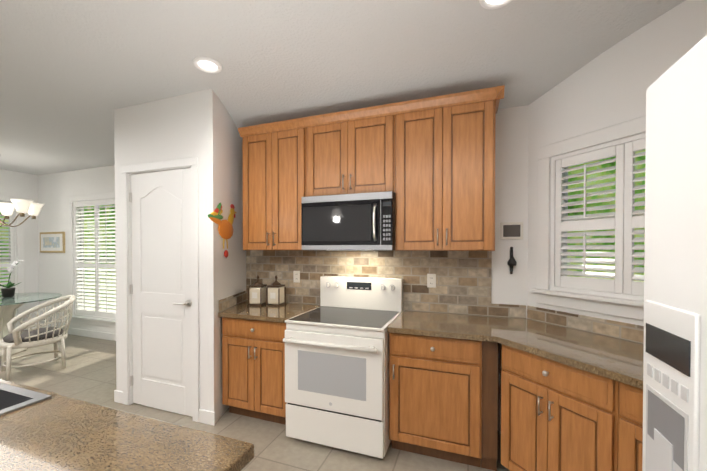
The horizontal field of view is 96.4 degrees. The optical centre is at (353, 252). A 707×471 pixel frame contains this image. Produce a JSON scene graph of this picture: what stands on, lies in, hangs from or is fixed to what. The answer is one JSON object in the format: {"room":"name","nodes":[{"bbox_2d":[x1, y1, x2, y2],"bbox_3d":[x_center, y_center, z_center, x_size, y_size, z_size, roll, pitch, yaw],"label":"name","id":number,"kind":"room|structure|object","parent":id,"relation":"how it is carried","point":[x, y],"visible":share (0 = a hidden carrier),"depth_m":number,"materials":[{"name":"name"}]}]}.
{"room":"kitchen","nodes":[
{"label":"kitchen","id":0,"kind":"room"},
{"bbox_2d":[0,169,38,327],"bbox_3d":[-6.885,0.046,2.386,0.160,2.750,7.300,0,1,20],"label":"wall","id":1,"kind":"structure","parent":0,"point":[19,184],"depth_m":5.51,"materials":[{"name":"white paint"}]},
{"bbox_2d":[0,195,24,320],"bbox_3d":[-5.990,0.129,4.721,0.180,2.108,1.630,0,1,20],"label":"window","id":2,"kind":"structure","parent":1,"relation":"in","point":[20,256],"depth_m":5.39,"materials":[{"name":"white wood"}]},
{"bbox_2d":[0,201,16,314],"bbox_3d":[-5.970,0.120,4.714,0.069,1.908,1.398,0,1,20],"label":"window shutter","id":3,"kind":"object","parent":2,"relation":"attached to","point":[12,257],"visible":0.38,"depth_m":5.29,"materials":[{"name":"white wood"}]},
{"bbox_2d":[38,165,115,333],"bbox_3d":[-3.618,0.017,4.997,4.200,2.750,0.160,0,1,20],"label":"wall","id":4,"kind":"structure","parent":0,"point":[56,191],"depth_m":5.41,"materials":[{"name":"white paint"}]},
{"bbox_2d":[40,232,64,252],"bbox_3d":[-5.220,-0.168,5.477,0.680,0.360,0.025,0,1,20],"label":"framed picture","id":5,"kind":"object","parent":4,"relation":"attached to","point":[52,242],"visible":1,"depth_m":5.45,"materials":[{"name":"gold metal"}]},
{"bbox_2d":[40,325,115,340],"bbox_3d":[-3.703,1.338,4.950,4.079,0.110,0.013,0,1,20],"label":"baseboard","id":6,"kind":"structure","parent":4,"relation":"attached to","point":[92,334],"depth_m":5.16,"materials":[{"name":"white wood"}]},
{"bbox_2d":[68,193,115,327],"bbox_3d":[-3.896,0.125,5.052,1.910,2.108,0.180,0,1,20],"label":"window","id":7,"kind":"structure","parent":4,"relation":"in","point":[89,320],"depth_m":5.28,"materials":[{"name":"white wood"}]},
{"bbox_2d":[73,199,115,319],"bbox_3d":[-3.903,0.117,5.032,1.678,1.908,0.069,0,1,20],"label":"blinds","id":8,"kind":"object","parent":7,"relation":"attached to","point":[89,310],"visible":0.48,"depth_m":5.13,"materials":[{"name":"white wood"}]},
{"bbox_2d":[114,89,208,410],"bbox_3d":[-1.699,0.041,2.846,1.115,2.750,0.120,0,1,20],"label":"wall","id":9,"kind":"structure","parent":0,"point":[171,128],"depth_m":2.73,"materials":[{"name":"white paint"}]},
{"bbox_2d":[114,390,122,403],"bbox_3d":[-2.199,1.359,2.970,0.129,0.110,0.013,0,1,20],"label":"baseboard","id":10,"kind":"structure","parent":9,"relation":"attached to","point":[118,396],"depth_m":2.96,"materials":[{"name":"white wood"}]},
{"bbox_2d":[121,157,199,421],"bbox_3d":[-1.693,0.312,2.837,0.910,2.208,0.138,0,1,20],"label":"door frame","id":11,"kind":"structure","parent":9,"relation":"attached to","point":[181,163],"depth_m":2.81,"materials":[{"name":"white wood"}]},
{"bbox_2d":[129,168,192,416],"bbox_3d":[-1.709,0.346,2.799,0.762,2.124,0.097,0,1,20],"label":"pantry door","id":12,"kind":"structure","parent":9,"relation":"in","point":[161,293],"depth_m":2.81,"materials":[{"name":"white wood"}]},
{"bbox_2d":[199,409,214,425],"bbox_3d":[-1.211,1.363,2.611,0.165,0.110,0.013,0,1,20],"label":"baseboard","id":13,"kind":"structure","parent":9,"relation":"attached to","point":[206,417],"depth_m":2.60,"materials":[{"name":"white wood"}]},
{"bbox_2d":[207,88,245,422],"bbox_3d":[-1.195,0.039,2.983,0.120,2.750,0.803,0,1,1],"label":"wall","id":14,"kind":"structure","parent":0,"point":[227,277],"depth_m":2.71,"materials":[{"name":"white paint"}]},
{"bbox_2d":[208,203,235,257],"bbox_3d":[-1.128,-0.196,2.746,0.186,0.493,0.548,0,1,20],"label":"decor","id":15,"kind":"object","parent":14,"relation":"attached to","point":[225,229],"visible":1,"depth_m":2.75,"materials":[{"name":"orange ceramic"}]},
{"bbox_2d":[219,290,246,311],"bbox_3d":[-1.128,0.454,2.993,0.011,0.099,0.642,0,1,1],"label":"tile backsplash","id":16,"kind":"structure","parent":14,"relation":"attached to","point":[230,301],"depth_m":2.94,"materials":[{"name":"tile"}]},
{"bbox_2d":[0,0,478,174],"bbox_3d":[-2.824,-1.363,0.896,9.300,0.100,7.700,0,1,20],"label":"ceiling","id":17,"kind":"structure","parent":0,"point":[74,74],"depth_m":2.06,"materials":[{"name":"grey paint"}]},
{"bbox_2d":[0,199,43,226],"bbox_3d":[-4.932,-0.815,4.327,0.979,1.070,1.010,0,1,20],"label":"chandelier","id":18,"kind":"object","parent":17,"relation":"hanging from","point":[22,207],"visible":1,"depth_m":4.60,"materials":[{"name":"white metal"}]},
{"bbox_2d":[193,56,221,72],"bbox_3d":[-1.030,-1.323,2.234,0.188,0.032,0.188,0,1,20],"label":"recessed light","id":19,"kind":"object","parent":17,"relation":"in","point":[206,64],"visible":0.96,"depth_m":2.23,"materials":[{"name":"white glass"}]},
{"bbox_2d":[479,0,511,8],"bbox_3d":[0.740,-1.317,1.613,0.188,0.032,0.188,0,1,20],"label":"recessed light","id":20,"kind":"object","parent":17,"relation":"in","point":[491,4],"visible":0.98,"depth_m":1.67,"materials":[{"name":"white"}]},
{"bbox_2d":[0,334,509,470],"bbox_3d":[-2.824,1.487,0.927,9.300,0.100,7.700,0,1,20],"label":"floor","id":21,"kind":"structure","parent":0,"point":[87,373],"depth_m":2.63,"materials":[{"name":"tile"}]},
{"bbox_2d":[0,293,61,357],"bbox_3d":[-4.932,1.026,4.348,1.360,0.754,1.360,0,1,20],"label":"glass table","id":22,"kind":"object","parent":21,"relation":"on","point":[9,306],"visible":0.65,"depth_m":4.34,"materials":[{"name":"white"}]},
{"bbox_2d":[0,260,23,296],"bbox_3d":[-4.958,0.378,4.567,0.297,0.535,0.291,0,1,20],"label":"orchid","id":23,"kind":"object","parent":22,"relation":"on","point":[7,291],"visible":1,"depth_m":4.54,"materials":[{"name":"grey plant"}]},
{"bbox_2d":[0,295,74,380],"bbox_3d":[-3.784,0.978,3.810,0.712,0.857,0.662,0,1,38],"label":"wicker chair","id":24,"kind":"object","parent":21,"relation":"on","point":[19,337],"visible":1,"depth_m":3.72,"materials":[{"name":"beige wicker"}]},
{"bbox_2d":[222,317,286,424],"bbox_3d":[-0.716,0.979,2.849,0.680,0.874,0.632,0,1,20],"label":"base cabinet","id":25,"kind":"object","parent":21,"relation":"on","point":[253,368],"visible":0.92,"depth_m":2.59,"materials":[{"name":"brown wood"}]},
{"bbox_2d":[218,300,319,322],"bbox_3d":[-0.814,0.523,2.879,0.889,0.036,0.631,0,1,20],"label":"countertop","id":26,"kind":"structure","parent":25,"relation":"on","point":[281,313],"depth_m":2.70,"materials":[{"name":"stone"}]},
{"bbox_2d":[247,275,267,305],"bbox_3d":[-0.915,0.364,3.025,0.147,0.286,0.147,0,1,12],"label":"canister","id":27,"kind":"object","parent":26,"relation":"on","point":[257,293],"visible":0.98,"depth_m":2.97,"materials":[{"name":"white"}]},
{"bbox_2d":[266,276,285,306],"bbox_3d":[-0.738,0.364,3.014,0.147,0.286,0.147,0,1,15],"label":"canister","id":28,"kind":"object","parent":26,"relation":"on","point":[275,292],"visible":1,"depth_m":2.96,"materials":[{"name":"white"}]},
{"bbox_2d":[283,276,402,458],"bbox_3d":[-0.053,0.825,2.522,0.762,1.190,0.758,0,1,20],"label":"range","id":29,"kind":"object","parent":21,"relation":"on","point":[337,368],"visible":0.94,"depth_m":2.25,"materials":[{"name":"white metal"}]},
{"bbox_2d":[389,333,497,470],"bbox_3d":[0.667,0.984,2.347,0.697,0.874,0.632,0,1,20],"label":"base cabinet","id":30,"kind":"object","parent":21,"relation":"on","point":[443,398],"visible":0.98,"depth_m":2.08,"materials":[{"name":"brown wood"}]},
{"bbox_2d":[501,344,618,470],"bbox_3d":[1.288,0.991,1.802,0.632,0.874,0.610,0,1,-25],"label":"base cabinet","id":31,"kind":"object","parent":21,"relation":"on","point":[556,416],"visible":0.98,"depth_m":1.64,"materials":[{"name":"brown wood"}]},
{"bbox_2d":[387,310,643,388],"bbox_3d":[1.090,0.535,1.800,1.863,0.036,1.361,0,1,20],"label":"countertop","id":32,"kind":"structure","parent":31,"relation":"on","point":[617,359],"depth_m":1.91,"materials":[{"name":"stone"}]},
{"bbox_2d":[618,382,642,470],"bbox_3d":[1.508,0.996,1.331,0.632,0.874,0.424,0,1,-25],"label":"base cabinet","id":33,"kind":"object","parent":21,"relation":"on","point":[630,432],"visible":0.25,"depth_m":1.35,"materials":[{"name":"brown wood"}]},
{"bbox_2d":[642,35,706,470],"bbox_3d":[0.792,0.556,0.107,0.898,1.780,0.915,0,1,20],"label":"refrigerator","id":34,"kind":"object","parent":21,"relation":"on","point":[675,363],"visible":1,"depth_m":0.54,"materials":[{"name":"white metal"}]},
{"bbox_3d":[-1.848,1.002,0.993,3.026,0.868,0.800,0,1,20],"label":"kitchen island","id":35,"kind":"object","parent":21,"relation":"on","visible":0},
{"bbox_2d":[0,379,253,470],"bbox_3d":[-1.896,0.548,0.888,3.065,0.042,1.080,0,1,20],"label":"island countertop","id":36,"kind":"structure","parent":35,"relation":"on","point":[56,432],"depth_m":0.88,"materials":[{"name":"stone"}]},
{"bbox_2d":[0,383,51,415],"bbox_3d":[-1.564,0.631,1.043,0.829,0.225,0.509,0,1,20],"label":"sink","id":37,"kind":"object","parent":36,"relation":"in","point":[13,398],"visible":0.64,"depth_m":1.16,"materials":[{"name":"silver metal"}]},
{"bbox_2d":[191,0,685,128],"bbox_3d":[0.445,-1.182,2.211,4.050,0.390,1.800,0,1,20],"label":"ceiling","id":38,"kind":"structure","parent":0,"point":[526,52],"depth_m":2.12,"materials":[{"name":"grey paint"}]},
{"bbox_2d":[356,105,528,430],"bbox_3d":[-0.231,0.038,3.087,3.710,2.750,0.160,0,1,20],"label":"wall","id":39,"kind":"structure","parent":0,"point":[511,159],"depth_m":2.47,"materials":[{"name":"white paint"}]},
{"bbox_2d":[238,117,313,249],"bbox_3d":[-0.626,-0.566,2.948,0.738,1.098,0.351,0,1,20],"label":"upper cabinet","id":40,"kind":"object","parent":39,"relation":"attached to","point":[278,158],"depth_m":2.78,"materials":[{"name":"brown wood"}]},
{"bbox_2d":[314,105,397,195],"bbox_3d":[0.014,-0.788,2.714,0.768,0.650,0.351,0,1,20],"label":"upper cabinet","id":41,"kind":"object","parent":39,"relation":"attached to","point":[356,151],"depth_m":2.52,"materials":[{"name":"brown wood"}]},
{"bbox_2d":[301,191,395,249],"bbox_3d":[-0.007,-0.236,2.662,0.767,0.444,0.472,0,1,20],"label":"microwave","id":42,"kind":"object","parent":41,"relation":"attached to","point":[360,221],"visible":1,"depth_m":2.47,"materials":[{"name":"silver metal"}]},
{"bbox_2d":[246,250,525,317],"bbox_3d":[0.102,0.245,2.876,2.605,0.519,0.012,0,1,20],"label":"tile backsplash","id":43,"kind":"structure","parent":39,"relation":"attached to","point":[463,282],"depth_m":2.74,"materials":[{"name":"tile"}]},
{"bbox_2d":[293,271,299,282],"bbox_3d":[-0.558,0.241,3.105,0.072,0.116,0.006,0,1,20],"label":"electrical outlet","id":44,"kind":"object","parent":43,"relation":"attached to","point":[296,276],"visible":1,"depth_m":3.10,"materials":[{"name":"white plastic"}]},
{"bbox_2d":[427,274,435,287],"bbox_3d":[0.657,0.241,2.664,0.072,0.116,0.006,0,1,20],"label":"electrical outlet","id":45,"kind":"object","parent":43,"relation":"attached to","point":[431,280],"visible":1,"depth_m":2.66,"materials":[{"name":"white plastic"}]},
{"bbox_2d":[395,89,497,250],"bbox_3d":[0.674,-0.561,2.477,0.777,1.098,0.351,0,1,20],"label":"upper cabinet","id":46,"kind":"object","parent":39,"relation":"attached to","point":[429,162],"depth_m":2.29,"materials":[{"name":"brown wood"}]},
{"bbox_2d":[500,222,522,239],"bbox_3d":[1.230,-0.165,2.459,0.160,0.132,0.016,0,1,20],"label":"picture","id":47,"kind":"object","parent":39,"relation":"attached to","point":[511,230],"visible":1,"depth_m":2.45,"materials":[{"name":"white"}]},
{"bbox_2d":[507,247,516,273],"bbox_3d":[1.220,0.065,2.435,0.064,0.214,0.077,0,1,20],"label":"sconce","id":48,"kind":"object","parent":39,"relation":"attached to","point":[511,262],"visible":1,"depth_m":2.42,"materials":[{"name":"black metal"}]},
{"bbox_2d":[527,0,706,325],"bbox_3d":[1.699,0.052,1.854,0.160,2.750,1.350,0,1,-25],"label":"wall","id":49,"kind":"structure","parent":0,"point":[608,87],"depth_m":1.95,"materials":[{"name":"white paint"}]},
{"bbox_2d":[527,306,643,343],"bbox_3d":[1.608,0.467,1.845,0.012,0.099,1.282,0,1,-25],"label":"tile backsplash","id":50,"kind":"structure","parent":49,"relation":"attached to","point":[621,330],"depth_m":2.03,"materials":[{"name":"tile"}]},
{"bbox_2d":[530,116,645,320],"bbox_3d":[1.630,-0.190,1.891,0.180,1.148,1.100,0,1,-25],"label":"window","id":51,"kind":"structure","parent":49,"relation":"in","point":[622,307],"depth_m":2.15,"materials":[{"name":"white wood"}]},
{"bbox_2d":[550,133,645,300],"bbox_3d":[1.612,-0.199,1.883,0.058,0.948,0.868,0,1,-25],"label":"blinds","id":52,"kind":"object","parent":51,"relation":"attached to","point":[625,222],"visible":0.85,"depth_m":1.99,"materials":[{"name":"white wood"}]},
{"label":"outside","id":53,"kind":"structure","parent":0,"visible":0},
{"bbox_2d":[0,205,111,308],"bbox_3d":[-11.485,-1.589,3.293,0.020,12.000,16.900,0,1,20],"label":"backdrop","id":54,"kind":"structure","parent":53,"point":[84,245],"depth_m":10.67,"materials":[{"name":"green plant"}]},
{"bbox_2d":[112,150,645,309],"bbox_3d":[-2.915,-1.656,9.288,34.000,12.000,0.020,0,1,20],"label":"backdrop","id":55,"kind":"structure","parent":53,"point":[640,158],"depth_m":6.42,"materials":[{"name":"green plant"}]}
]}

